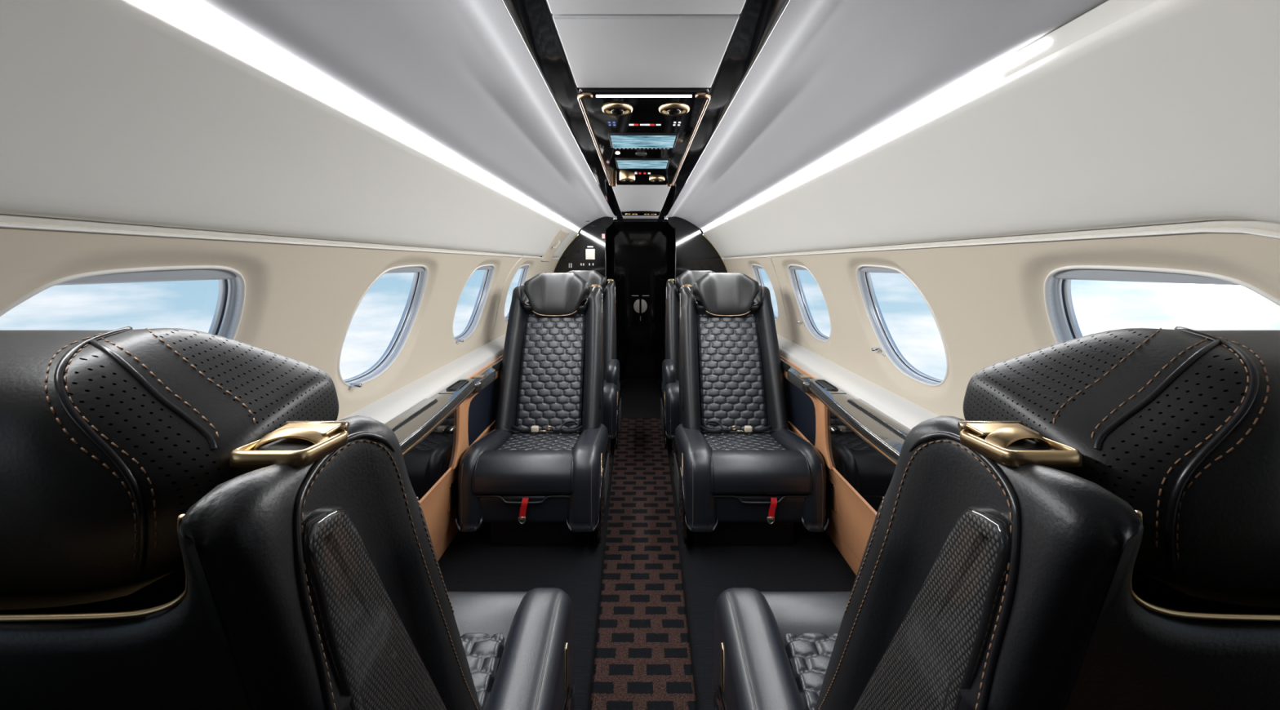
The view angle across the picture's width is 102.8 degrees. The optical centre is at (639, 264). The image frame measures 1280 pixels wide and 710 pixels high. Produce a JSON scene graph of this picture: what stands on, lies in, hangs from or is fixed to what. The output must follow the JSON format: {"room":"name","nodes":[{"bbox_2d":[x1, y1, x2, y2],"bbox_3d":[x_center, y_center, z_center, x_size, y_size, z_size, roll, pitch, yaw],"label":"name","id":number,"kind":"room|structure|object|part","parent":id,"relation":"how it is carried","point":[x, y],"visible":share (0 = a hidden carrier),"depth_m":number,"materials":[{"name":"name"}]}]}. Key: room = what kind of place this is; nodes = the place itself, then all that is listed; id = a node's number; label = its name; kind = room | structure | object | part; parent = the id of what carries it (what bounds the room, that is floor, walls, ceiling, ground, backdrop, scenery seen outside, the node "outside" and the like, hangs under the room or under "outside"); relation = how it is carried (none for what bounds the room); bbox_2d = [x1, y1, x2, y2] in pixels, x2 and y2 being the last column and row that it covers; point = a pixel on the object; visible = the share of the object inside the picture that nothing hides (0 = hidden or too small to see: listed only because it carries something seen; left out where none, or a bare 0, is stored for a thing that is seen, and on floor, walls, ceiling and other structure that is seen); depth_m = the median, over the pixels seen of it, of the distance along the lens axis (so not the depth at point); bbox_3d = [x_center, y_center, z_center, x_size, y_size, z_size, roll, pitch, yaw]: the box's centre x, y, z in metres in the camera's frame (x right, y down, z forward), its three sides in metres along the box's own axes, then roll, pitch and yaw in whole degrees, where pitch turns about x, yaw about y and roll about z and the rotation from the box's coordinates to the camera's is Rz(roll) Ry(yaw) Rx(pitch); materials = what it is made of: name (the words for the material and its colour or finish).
{"room":"aircraft cabin","nodes":[
{"label":"aircraft cabin","id":0,"kind":"room"},
{"bbox_2d":[0,213,559,421],"bbox_3d":[-0.733,0.554,1.875,0.116,1.232,4.850,0,0,0],"label":"wall","id":1,"kind":"structure","parent":0,"point":[283,276],"depth_m":1.09,"materials":[{"name":"beige plastic"}]},
{"bbox_2d":[0,265,245,339],"bbox_3d":[-0.777,0.172,0.741,0.116,0.360,0.460,0,0,0],"label":"window","id":2,"kind":"structure","parent":1,"relation":"in","point":[228,314],"depth_m":0.84,"materials":[{"name":"white"}]},
{"bbox_2d":[55,269,236,285],"bbox_3d":[-0.733,0.012,0.772,0.016,0.030,0.320,0,0,0],"label":"shade","id":3,"kind":"object","parent":2,"relation":"attached to","point":[112,276],"depth_m":0.76,"materials":[{"name":"grey"}]},
{"bbox_3d":[-0.793,0.164,0.741,0.084,0.343,0.442,0,0,0],"label":"frame","id":4,"kind":"part","parent":2,"relation":"part of","materials":[{"name":"silver metal"}]},
{"bbox_3d":[-0.778,0.168,0.741,0.076,0.332,0.440,0,0,0],"label":"frame","id":5,"kind":"part","parent":2,"relation":"part of","materials":[{"name":"silver metal"}]},
{"bbox_2d":[0,0,577,257],"bbox_3d":[-0.613,-0.164,1.875,0.199,0.218,4.850,0,0,0],"label":"wall panel","id":6,"kind":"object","parent":1,"relation":"attached to","point":[113,111],"depth_m":0.68,"materials":[{"name":"white plastic"}]},
{"bbox_2d":[337,265,428,390],"bbox_3d":[-0.777,0.172,1.562,0.116,0.360,0.460,0,0,0],"label":"window","id":7,"kind":"structure","parent":1,"relation":"in","point":[398,340],"depth_m":1.68,"materials":[{"name":"white"}]},
{"bbox_2d":[385,266,425,273],"bbox_3d":[-0.733,0.012,1.593,0.016,0.030,0.320,0,0,0],"label":"shade","id":8,"kind":"object","parent":7,"relation":"attached to","point":[395,269],"depth_m":1.61,"materials":[{"name":"grey"}]},
{"bbox_2d":[339,333,506,423],"bbox_3d":[-0.742,0.443,1.875,0.081,0.115,4.850,0,0,0],"label":"trim","id":9,"kind":"structure","parent":1,"relation":"attached to","point":[389,406],"depth_m":1.80,"materials":[{"name":"white plastic"}]},
{"bbox_2d":[403,368,501,561],"bbox_3d":[-0.704,0.784,1.825,0.056,0.592,4.750,0,0,0],"label":"panel","id":10,"kind":"object","parent":1,"relation":"attached to","point":[432,466],"visible":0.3,"depth_m":1.86,"materials":[{"name":"brown leather"}]},
{"bbox_2d":[384,378,475,456],"bbox_3d":[-0.644,0.461,1.396,0.115,0.050,1.193,0,0,0],"label":"side table","id":11,"kind":"object","parent":10,"relation":"on","point":[413,425],"visible":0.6,"depth_m":1.51,"materials":[{"name":"grey paint"}]},
{"bbox_3d":[-0.704,0.867,1.930,0.016,0.097,0.090,0,0,0],"label":"socket plate","id":12,"kind":"part","parent":10,"relation":"part of","materials":[{"name":"black metal"}]},
{"bbox_3d":[-0.711,0.912,1.825,0.042,0.335,4.750,0,0,0],"label":"tan panel","id":13,"kind":"part","parent":10,"relation":"part of","materials":[{"name":"brown leather"}]},
{"bbox_3d":[-0.691,0.633,2.864,0.022,0.243,1.967,0,0,0],"label":"panel post","id":14,"kind":"part","parent":10,"relation":"part of","materials":[{"name":"brown leather"}]},
{"bbox_3d":[-0.698,0.627,3.085,0.009,0.235,2.230,0,0,0],"label":"armrest panel","id":15,"kind":"part","parent":10,"relation":"part of","materials":[{"name":"black leather"}]},
{"bbox_2d":[467,355,502,393],"bbox_3d":[-0.668,0.486,2.945,0.076,0.044,1.910,0,0,0],"label":"console","id":16,"kind":"object","parent":10,"relation":"on","point":[486,375],"visible":0.37,"depth_m":2.17,"materials":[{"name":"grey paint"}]},
{"bbox_2d":[452,264,494,342],"bbox_3d":[-0.777,0.172,2.374,0.116,0.360,0.460,0,0,0],"label":"window","id":17,"kind":"structure","parent":1,"relation":"in","point":[489,269],"depth_m":2.54,"materials":[{"name":"white"}]},
{"bbox_3d":[-0.793,0.164,2.374,0.084,0.343,0.442,0,0,0],"label":"frame","id":18,"kind":"part","parent":17,"relation":"part of","materials":[{"name":"silver metal"}]},
{"bbox_2d":[475,266,493,270],"bbox_3d":[-0.733,0.012,2.405,0.016,0.030,0.320,0,0,0],"label":"shade","id":19,"kind":"object","parent":17,"relation":"attached to","point":[481,268],"depth_m":2.42,"materials":[{"name":"grey"}]},
{"bbox_2d":[488,255,523,341],"bbox_3d":[-0.743,0.175,2.810,0.046,0.452,0.368,0,0,15],"label":"trim","id":20,"kind":"structure","parent":1,"relation":"attached to","point":[522,258],"depth_m":2.78,"materials":[{"name":"beige"}]},
{"bbox_2d":[504,264,529,322],"bbox_3d":[-0.777,0.172,3.189,0.116,0.360,0.460,0,0,0],"label":"window","id":21,"kind":"structure","parent":1,"relation":"in","point":[524,273],"depth_m":3.40,"materials":[{"name":"white"}]},
{"bbox_3d":[-0.793,0.164,3.189,0.084,0.343,0.442,0,0,0],"label":"frame","id":22,"kind":"part","parent":21,"relation":"part of","materials":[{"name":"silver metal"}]},
{"bbox_2d":[519,265,528,268],"bbox_3d":[-0.733,0.012,3.220,0.016,0.030,0.320,0,0,0],"label":"shade","id":23,"kind":"object","parent":21,"relation":"attached to","point":[522,266],"depth_m":3.25,"materials":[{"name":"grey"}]},
{"bbox_2d":[541,230,568,261],"bbox_3d":[-0.608,-0.128,3.716,0.164,0.215,0.458,0,0,0],"label":"handle","id":24,"kind":"object","parent":1,"relation":"attached to","point":[561,236],"visible":0.98,"depth_m":3.62,"materials":[{"name":"beige plastic"}]},
{"bbox_3d":[-0.586,-0.140,3.603,0.050,0.059,0.032,0,0,34],"label":"pull handle","id":25,"kind":"part","parent":24,"relation":"part of","materials":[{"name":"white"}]},
{"bbox_2d":[621,378,660,417],"bbox_3d":[0.010,1.124,4.350,0.332,0.012,1.260,0,0,0],"label":"floor","id":26,"kind":"structure","parent":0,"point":[640,397],"depth_m":4.24,"materials":[{"name":"black carpet"}]},
{"bbox_2d":[577,217,705,378],"bbox_3d":[0.010,0.365,4.695,1.240,1.610,0.730,0,0,0],"label":"wall","id":27,"kind":"structure","parent":0,"point":[619,223],"depth_m":4.67,"materials":[{"name":"black plastic"}]},
{"bbox_2d":[501,0,622,218],"bbox_3d":[-0.172,-0.398,1.875,0.071,0.024,4.850,0,0,0],"label":"trim","id":28,"kind":"structure","parent":27,"relation":"attached to","point":[533,20],"depth_m":1.02,"materials":[{"name":"black plastic"}]},
{"bbox_2d":[552,234,578,272],"bbox_3d":[-0.642,0.066,4.294,0.265,0.638,0.008,0,0,0],"label":"trim","id":29,"kind":"structure","parent":27,"relation":"attached to","point":[577,234],"depth_m":4.29,"materials":[{"name":"beige"}]},
{"bbox_2d":[553,216,613,290],"bbox_3d":[-0.488,0.328,4.313,0.569,1.505,0.034,0,0,0],"label":"panel","id":30,"kind":"object","parent":27,"relation":"attached to","point":[586,252],"visible":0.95,"depth_m":4.30,"materials":[{"name":"black plastic"}]},
{"bbox_2d":[604,227,606,288],"bbox_3d":[-0.283,0.385,4.296,0.008,1.390,0.008,0,0,0],"label":"trim","id":31,"kind":"structure","parent":27,"relation":"attached to","point":[605,228],"depth_m":4.29,"materials":[{"name":"black plastic"}]},
{"bbox_2d":[578,227,639,379],"bbox_3d":[-0.291,0.380,5.008,0.597,1.500,0.045,0,0,0],"label":"door","id":32,"kind":"structure","parent":27,"relation":"in","point":[623,244],"depth_m":5.00,"materials":[{"name":"black"}]},
{"bbox_3d":[-0.028,0.410,4.992,0.056,0.132,0.015,0,0,0],"label":"handle","id":33,"kind":"part","parent":32,"relation":"part of","materials":[{"name":"silver metal"}]},
{"bbox_2d":[640,227,702,379],"bbox_3d":[0.311,0.380,5.008,0.597,1.500,0.045,0,0,0],"label":"door","id":34,"kind":"structure","parent":27,"relation":"in","point":[657,244],"depth_m":5.00,"materials":[{"name":"black wood"}]},
{"bbox_3d":[0.048,0.410,4.992,0.056,0.132,0.015,0,0,0],"label":"handle","id":35,"kind":"part","parent":34,"relation":"part of","materials":[{"name":"silver metal"}]},
{"bbox_2d":[675,227,675,286],"bbox_3d":[0.303,0.385,4.296,0.008,1.390,0.008,0,0,0],"label":"trim","id":36,"kind":"structure","parent":27,"relation":"attached to","point":[675,228],"depth_m":4.29,"materials":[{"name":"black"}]},
{"bbox_2d":[666,216,727,290],"bbox_3d":[0.508,0.328,4.315,0.569,1.505,0.030,0,0,0],"label":"panel","id":37,"kind":"object","parent":27,"relation":"attached to","point":[694,252],"visible":0.27,"depth_m":4.30,"materials":[{"name":"black plastic"}]},
{"bbox_2d":[702,234,728,272],"bbox_3d":[0.662,0.066,4.294,0.265,0.638,0.008,0,0,0],"label":"trim","id":38,"kind":"structure","parent":27,"relation":"attached to","point":[703,234],"depth_m":4.29,"materials":[{"name":"beige"}]},
{"bbox_2d":[657,0,791,218],"bbox_3d":[0.192,-0.398,1.875,0.071,0.024,4.850,0,0,0],"label":"trim","id":39,"kind":"structure","parent":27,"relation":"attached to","point":[757,20],"depth_m":1.02,"materials":[{"name":"black plastic"}]},
{"bbox_2d":[438,379,856,709],"bbox_3d":[0.010,1.125,2.275,1.600,0.090,5.650,0,0,0],"label":"floor","id":40,"kind":"structure","parent":0,"point":[469,563],"depth_m":1.78,"materials":[{"name":"black carpet"}]},
{"bbox_2d":[0,326,575,709],"bbox_3d":[-0.404,0.562,0.709,0.533,1.037,0.928,0,0,0],"label":"seat","id":41,"kind":"object","parent":40,"relation":"on","point":[189,520],"visible":1,"depth_m":0.30,"materials":[{"name":"black leather"}]},
{"bbox_3d":[-0.420,0.195,0.357,0.300,0.041,0.174,0,0,0],"label":"collar plate","id":42,"kind":"part","parent":41,"relation":"part of","materials":[{"name":"brown metal"}]},
{"bbox_3d":[-0.420,0.155,0.260,0.396,0.073,0.006,0,20,0],"label":"recess trim","id":43,"kind":"part","parent":41,"relation":"part of","materials":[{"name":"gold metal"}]},
{"bbox_3d":[-0.420,0.451,0.463,0.488,0.770,0.295,0,20,0],"label":"backrest","id":44,"kind":"part","parent":41,"relation":"part of","materials":[{"name":"black leather"}]},
{"bbox_3d":[-0.225,0.118,0.332,0.048,0.011,0.052,0,0,0],"label":"guide frame","id":45,"kind":"part","parent":41,"relation":"part of","materials":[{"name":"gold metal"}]},
{"bbox_3d":[-0.225,0.112,0.348,0.038,0.004,0.024,0,0,0],"label":"guide plate","id":46,"kind":"part","parent":41,"relation":"part of","materials":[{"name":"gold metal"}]},
{"bbox_3d":[-0.420,0.767,0.810,0.330,0.061,0.440,0,0,0],"label":"quilted panel","id":47,"kind":"part","parent":41,"relation":"part of","materials":[{"name":"black leather"}]},
{"bbox_3d":[-0.144,0.792,1.005,0.007,0.085,0.020,0,0,0],"label":"recline lever","id":48,"kind":"part","parent":41,"relation":"part of","materials":[{"name":"beige metal"}]},
{"bbox_2d":[455,272,610,546],"bbox_3d":[-0.409,0.562,2.321,0.533,1.037,0.928,0,0,0],"label":"seat","id":49,"kind":"object","parent":40,"relation":"on","point":[541,477],"visible":1,"depth_m":2.31,"materials":[{"name":"black leather"}]},
{"bbox_3d":[-0.426,0.910,2.009,0.364,0.116,0.243,0,0,0],"label":"footrest panel","id":50,"kind":"part","parent":49,"relation":"part of","materials":[{"name":"black leather"}]},
{"bbox_3d":[-0.426,0.767,2.220,0.330,0.061,0.440,0,0,0],"label":"quilted panel","id":51,"kind":"part","parent":49,"relation":"part of","materials":[{"name":"black leather"}]},
{"bbox_3d":[-0.381,1.026,2.252,0.380,0.108,0.595,0,0,0],"label":"seat","id":52,"kind":"part","parent":49,"relation":"part of","materials":[{"name":"black leather"}]},
{"bbox_3d":[-0.426,0.451,2.567,0.488,0.770,0.295,0,-20,0],"label":"backrest","id":53,"kind":"part","parent":49,"relation":"part of","materials":[{"name":"black leather"}]},
{"bbox_3d":[-0.426,0.511,2.498,0.304,0.570,0.049,0,-20,0],"label":"quilted panel","id":54,"kind":"part","parent":49,"relation":"part of","materials":[{"name":"black leather"}]},
{"bbox_3d":[-0.426,0.247,2.565,0.226,0.029,0.008,0,0,0],"label":"headrest trim","id":55,"kind":"part","parent":49,"relation":"part of","materials":[{"name":"brown metal"}]},
{"bbox_3d":[-0.150,0.792,2.025,0.007,0.085,0.020,0,0,0],"label":"recline lever","id":56,"kind":"part","parent":49,"relation":"part of","materials":[{"name":"beige metal"}]},
{"bbox_2d":[567,270,621,448],"bbox_3d":[-0.389,0.562,3.311,0.533,1.037,0.928,0,0,0],"label":"seat","id":57,"kind":"object","parent":40,"relation":"on","point":[612,391],"visible":0.29,"depth_m":3.37,"materials":[{"name":"black leather"}]},
{"bbox_3d":[-0.405,0.451,3.557,0.488,0.770,0.295,0,-20,0],"label":"backrest","id":58,"kind":"part","parent":57,"relation":"part of","materials":[{"name":"black leather"}]},
{"bbox_3d":[-0.167,0.702,3.261,0.067,0.185,0.419,0,0,0],"label":"armrest","id":59,"kind":"part","parent":57,"relation":"part of","materials":[{"name":"black leather"}]},
{"bbox_2d":[590,417,696,709],"bbox_3d":[0.010,1.125,1.590,0.339,0.010,4.260,0,0,0],"label":"carpet runner","id":60,"kind":"object","parent":40,"relation":"on","point":[642,661],"visible":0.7,"depth_m":1.74,"materials":[{"name":"brown carpet"}]},
{"bbox_2d":[660,270,714,448],"bbox_3d":[0.408,0.562,3.311,0.533,1.037,0.928,0,0,0],"label":"seat","id":61,"kind":"object","parent":40,"relation":"on","point":[669,392],"visible":0.22,"depth_m":3.38,"materials":[{"name":"black leather"}]},
{"bbox_3d":[0.186,0.702,3.261,0.067,0.185,0.419,0,0,0],"label":"armrest","id":62,"kind":"part","parent":61,"relation":"part of","materials":[{"name":"black leather"}]},
{"bbox_3d":[0.425,0.451,3.557,0.488,0.770,0.295,0,-20,0],"label":"backrest","id":63,"kind":"part","parent":61,"relation":"part of","materials":[{"name":"black leather"}]},
{"bbox_2d":[671,272,828,546],"bbox_3d":[0.429,0.562,2.321,0.533,1.037,0.928,0,0,0],"label":"seat","id":64,"kind":"object","parent":40,"relation":"on","point":[741,477],"visible":1,"depth_m":2.31,"materials":[{"name":"black leather"}]},
{"bbox_3d":[0.446,0.247,2.565,0.226,0.029,0.008,0,0,0],"label":"headrest trim","id":65,"kind":"part","parent":64,"relation":"part of","materials":[{"name":"brown metal"}]},
{"bbox_3d":[0.446,0.511,2.498,0.304,0.570,0.049,0,-20,0],"label":"quilted panel","id":66,"kind":"part","parent":64,"relation":"part of","materials":[{"name":"black leather"}]},
{"bbox_3d":[0.446,0.451,2.567,0.488,0.770,0.295,0,-20,0],"label":"backrest","id":67,"kind":"part","parent":64,"relation":"part of","materials":[{"name":"black leather"}]},
{"bbox_3d":[0.401,1.026,2.252,0.380,0.108,0.595,0,0,0],"label":"seat","id":68,"kind":"part","parent":64,"relation":"part of","materials":[{"name":"black plastic"}]},
{"bbox_3d":[0.446,0.767,2.220,0.330,0.061,0.440,0,0,0],"label":"quilted panel","id":69,"kind":"part","parent":64,"relation":"part of","materials":[{"name":"black leather"}]},
{"bbox_3d":[0.446,0.910,2.009,0.364,0.116,0.243,0,0,0],"label":"footrest panel","id":70,"kind":"part","parent":64,"relation":"part of","materials":[{"name":"black leather"}]},
{"bbox_2d":[712,326,1279,709],"bbox_3d":[0.423,0.562,0.709,0.533,1.037,0.928,0,0,0],"label":"seat","id":71,"kind":"object","parent":40,"relation":"on","point":[1099,529],"visible":1,"depth_m":0.31,"materials":[{"name":"black leather"}]},
{"bbox_3d":[0.165,0.792,1.005,0.007,0.085,0.020,0,0,0],"label":"recline lever","id":72,"kind":"part","parent":71,"relation":"part of","materials":[{"name":"beige metal"}]},
{"bbox_3d":[0.440,0.767,0.810,0.330,0.061,0.440,0,0,0],"label":"quilted panel","id":73,"kind":"part","parent":71,"relation":"part of","materials":[{"name":"black leather"}]},
{"bbox_3d":[0.245,0.112,0.348,0.038,0.004,0.024,0,0,0],"label":"guide plate","id":74,"kind":"part","parent":71,"relation":"part of","materials":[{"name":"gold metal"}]},
{"bbox_3d":[0.245,0.118,0.332,0.048,0.011,0.052,0,0,0],"label":"guide frame","id":75,"kind":"part","parent":71,"relation":"part of","materials":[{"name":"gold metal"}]},
{"bbox_3d":[0.440,0.451,0.463,0.488,0.770,0.295,0,20,0],"label":"backrest","id":76,"kind":"part","parent":71,"relation":"part of","materials":[{"name":"black leather"}]},
{"bbox_3d":[0.440,0.155,0.260,0.396,0.073,0.006,0,20,0],"label":"recess trim","id":77,"kind":"part","parent":71,"relation":"part of","materials":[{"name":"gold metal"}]},
{"bbox_3d":[0.440,0.195,0.357,0.300,0.041,0.174,0,0,0],"label":"collar plate","id":78,"kind":"part","parent":71,"relation":"part of","materials":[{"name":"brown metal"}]},
{"bbox_2d":[190,0,1106,229],"bbox_3d":[0.010,-0.385,1.875,1.240,0.180,4.850,0,0,0],"label":"ceiling","id":79,"kind":"structure","parent":0,"point":[460,75],"depth_m":0.96,"materials":[{"name":"grey plastic"}]},
{"bbox_2d":[140,0,579,231],"bbox_3d":[-0.519,-0.291,2.208,0.032,0.038,4.176,0,0,0],"label":"light strip","id":80,"kind":"object","parent":79,"relation":"attached to","point":[188,12],"visible":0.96,"depth_m":0.77,"materials":[{"name":"white plastic"}]},
{"bbox_2d":[702,41,1048,231],"bbox_3d":[0.539,-0.291,2.478,0.032,0.038,3.636,0,0,0],"label":"light strip","id":81,"kind":"object","parent":79,"relation":"attached to","point":[992,74],"visible":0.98,"depth_m":1.02,"materials":[{"name":"white plastic"}]},
{"bbox_2d":[996,0,1157,78],"bbox_3d":[0.529,-0.285,0.100,0.016,0.030,1.300,0,0,0],"label":"light strip","id":82,"kind":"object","parent":79,"relation":"attached to","point":[1108,12],"depth_m":0.62,"materials":[{"name":"white plastic"}]},
{"bbox_3d":[0.010,-0.415,1.875,0.400,0.010,4.850,0,0,0],"label":"trim","id":83,"kind":"structure","parent":79,"relation":"attached to","visible":0},
{"bbox_2d":[622,215,658,218],"bbox_3d":[0.010,-0.396,4.115,0.290,0.029,0.330,0,0,0],"label":"ceiling panel","id":84,"kind":"object","parent":83,"relation":"attached to","point":[624,216],"visible":0.37,"depth_m":4.09,"materials":[{"name":"grey plastic"}]},
{"bbox_2d":[621,211,660,215],"bbox_3d":[0.010,-0.383,3.805,0.284,0.035,0.250,0,0,0],"label":"overhead vent panel","id":85,"kind":"object","parent":83,"relation":"attached to","point":[624,213],"visible":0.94,"depth_m":3.74,"materials":[{"name":"black plastic"}]},
{"bbox_2d":[612,185,670,211],"bbox_3d":[0.010,-0.396,3.030,0.290,0.029,1.260,0,0,0],"label":"ceiling panel","id":86,"kind":"object","parent":83,"relation":"attached to","point":[628,197],"visible":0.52,"depth_m":2.90,"materials":[{"name":"grey plastic"}]},
{"bbox_2d":[577,88,711,186],"bbox_3d":[0.010,-0.378,1.746,0.295,0.044,1.275,0,0,0],"label":"overhead control panel","id":87,"kind":"object","parent":83,"relation":"attached to","point":[641,136],"visible":0.99,"depth_m":1.38,"materials":[{"name":"black plastic"}]},
{"bbox_3d":[-0.119,-0.369,1.746,0.037,0.014,1.275,0,0,0],"label":"edge trim","id":88,"kind":"part","parent":87,"relation":"part of","materials":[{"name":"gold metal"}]},
{"bbox_2d":[601,103,632,115],"bbox_3d":[-0.052,-0.365,1.205,0.074,0.013,0.074,0,0,-5],"label":"air vent","id":89,"kind":"object","parent":87,"relation":"attached to","point":[613,109],"depth_m":1.19,"materials":[{"name":"gold metal"}]},
{"bbox_2d":[619,177,635,182],"bbox_3d":[-0.052,-0.365,2.200,0.068,0.013,0.068,0,0,5],"label":"air vent","id":90,"kind":"object","parent":87,"relation":"attached to","point":[621,179],"depth_m":2.18,"materials":[{"name":"gold metal"}]},
{"bbox_2d":[648,177,664,182],"bbox_3d":[0.076,-0.365,2.200,0.068,0.013,0.068,0,0,-5],"label":"air vent","id":91,"kind":"object","parent":87,"relation":"attached to","point":[651,179],"depth_m":2.18,"materials":[{"name":"gold metal"}]},
{"bbox_2d":[658,103,689,115],"bbox_3d":[0.082,-0.365,1.205,0.074,0.013,0.074,0,0,-5],"label":"air vent","id":92,"kind":"object","parent":87,"relation":"attached to","point":[668,109],"depth_m":1.19,"materials":[{"name":"gold metal"}]},
{"bbox_3d":[0.139,-0.369,1.746,0.037,0.014,1.275,0,0,0],"label":"edge trim","id":93,"kind":"part","parent":87,"relation":"part of","materials":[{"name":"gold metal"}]},
{"bbox_2d":[552,13,739,88],"bbox_3d":[0.010,-0.396,0.948,0.290,0.029,0.315,0,0,0],"label":"ceiling panel","id":94,"kind":"object","parent":83,"relation":"attached to","point":[602,51],"visible":0.84,"depth_m":0.90,"materials":[{"name":"grey plastic"}]},
{"bbox_2d":[546,0,746,13],"bbox_3d":[0.010,-0.396,0.125,0.290,0.029,1.310,0,0,0],"label":"ceiling panel","id":95,"kind":"object","parent":83,"relation":"attached to","point":[556,6],"visible":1,"depth_m":0.76,"materials":[{"name":"grey plastic"}]},
{"bbox_2d":[722,219,1279,420],"bbox_3d":[0.753,0.554,1.875,0.116,1.232,4.850,0,0,0],"label":"wall","id":96,"kind":"structure","parent":0,"point":[999,280],"depth_m":1.12,"materials":[{"name":"beige plastic"}]},
{"bbox_2d":[751,264,777,321],"bbox_3d":[0.797,0.168,3.189,0.116,0.352,0.460,0,0,0],"label":"window","id":97,"kind":"structure","parent":96,"relation":"in","point":[756,268],"depth_m":3.40,"materials":[{"name":"white"}]},
{"bbox_2d":[753,265,762,268],"bbox_3d":[0.753,0.012,3.220,0.016,0.030,0.320,0,0,0],"label":"shade","id":98,"kind":"object","parent":97,"relation":"attached to","point":[754,266],"depth_m":3.25,"materials":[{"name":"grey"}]},
{"bbox_3d":[0.813,0.164,3.189,0.084,0.343,0.442,0,0,0],"label":"frame","id":99,"kind":"part","parent":97,"relation":"part of","materials":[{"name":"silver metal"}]},
{"bbox_2d":[769,257,794,342],"bbox_3d":[0.749,0.182,2.708,0.102,0.450,0.186,0,0,0],"label":"trim","id":100,"kind":"structure","parent":96,"relation":"attached to","point":[787,322],"depth_m":2.76,"materials":[{"name":"beige"}]},
{"bbox_2d":[787,264,831,342],"bbox_3d":[0.797,0.168,2.374,0.116,0.352,0.460,0,0,0],"label":"window","id":101,"kind":"structure","parent":96,"relation":"in","point":[793,269],"depth_m":2.53,"materials":[{"name":"white"}]},
{"bbox_2d":[789,266,807,270],"bbox_3d":[0.753,0.012,2.405,0.016,0.030,0.320,0,0,0],"label":"shade","id":102,"kind":"object","parent":101,"relation":"attached to","point":[791,268],"depth_m":2.43,"materials":[{"name":"grey"}]},
{"bbox_2d":[782,368,895,575],"bbox_3d":[0.724,0.784,1.825,0.056,0.592,4.750,0,0,0],"label":"panel","id":103,"kind":"object","parent":96,"relation":"attached to","point":[858,477],"visible":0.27,"depth_m":1.80,"materials":[{"name":"brown leather"}]},
{"bbox_2d":[780,355,816,393],"bbox_3d":[0.688,0.486,2.945,0.076,0.044,1.910,0,0,0],"label":"console","id":104,"kind":"object","parent":103,"relation":"on","point":[797,375],"visible":0.36,"depth_m":2.17,"materials":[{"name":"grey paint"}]},
{"bbox_3d":[0.718,0.627,3.085,0.009,0.235,2.230,0,0,0],"label":"armrest panel","id":105,"kind":"part","parent":103,"relation":"part of","materials":[{"name":"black leather"}]},
{"bbox_3d":[0.711,0.633,2.864,0.022,0.243,1.967,0,0,0],"label":"panel post","id":106,"kind":"part","parent":103,"relation":"part of","materials":[{"name":"brown leather"}]},
{"bbox_3d":[0.724,0.867,1.930,0.016,0.097,0.090,0,0,0],"label":"socket plate","id":107,"kind":"part","parent":103,"relation":"part of","materials":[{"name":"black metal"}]},
{"bbox_3d":[0.731,0.912,1.825,0.042,0.335,4.750,0,0,0],"label":"tan panel","id":108,"kind":"part","parent":103,"relation":"part of","materials":[{"name":"brown leather"}]},
{"bbox_2d":[808,378,911,466],"bbox_3d":[0.664,0.461,1.396,0.115,0.050,1.193,0,0,0],"label":"ledge","id":109,"kind":"object","parent":103,"relation":"on","point":[886,435],"visible":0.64,"depth_m":1.46,"materials":[{"name":"grey paint"}]},
{"bbox_2d":[777,333,938,429],"bbox_3d":[0.761,0.443,1.875,0.081,0.115,4.850,0,0,0],"label":"trim","id":110,"kind":"structure","parent":96,"relation":"attached to","point":[907,413],"depth_m":1.77,"materials":[{"name":"white plastic"}]},
{"bbox_2d":[856,265,948,386],"bbox_3d":[0.797,0.168,1.562,0.116,0.352,0.460,0,0,0],"label":"window","id":111,"kind":"structure","parent":96,"relation":"in","point":[870,302],"depth_m":1.69,"materials":[{"name":"white"}]},
{"bbox_2d":[859,266,900,273],"bbox_3d":[0.753,0.012,1.593,0.016,0.030,0.320,0,0,0],"label":"shade","id":112,"kind":"object","parent":111,"relation":"attached to","point":[862,269],"depth_m":1.60,"materials":[{"name":"grey"}]},
{"bbox_2d":[702,0,1279,257],"bbox_3d":[0.643,-0.146,1.875,0.217,0.254,4.850,0,0,0],"label":"wall panel","id":113,"kind":"object","parent":96,"relation":"attached to","point":[1168,112],"depth_m":0.70,"materials":[{"name":"white plastic"}]},
{"bbox_2d":[1043,265,1279,344],"bbox_3d":[0.797,0.168,0.741,0.116,0.352,0.460,0,0,0],"label":"window","id":114,"kind":"structure","parent":96,"relation":"in","point":[1060,313],"depth_m":0.85,"materials":[{"name":"white"}]},
{"bbox_3d":[0.798,0.168,0.741,0.076,0.332,0.440,0,0,0],"label":"frame","id":115,"kind":"part","parent":114,"relation":"part of","materials":[{"name":"silver metal"}]},
{"bbox_3d":[0.813,0.164,0.741,0.084,0.343,0.442,0,0,0],"label":"frame","id":116,"kind":"part","parent":114,"relation":"part of","materials":[{"name":"silver metal"}]},
{"bbox_2d":[1053,269,1239,285],"bbox_3d":[0.753,0.012,0.772,0.016,0.030,0.320,0,0,0],"label":"shade","id":117,"kind":"object","parent":114,"relation":"attached to","point":[1166,276],"depth_m":0.76,"materials":[{"name":"grey"}]}
]}

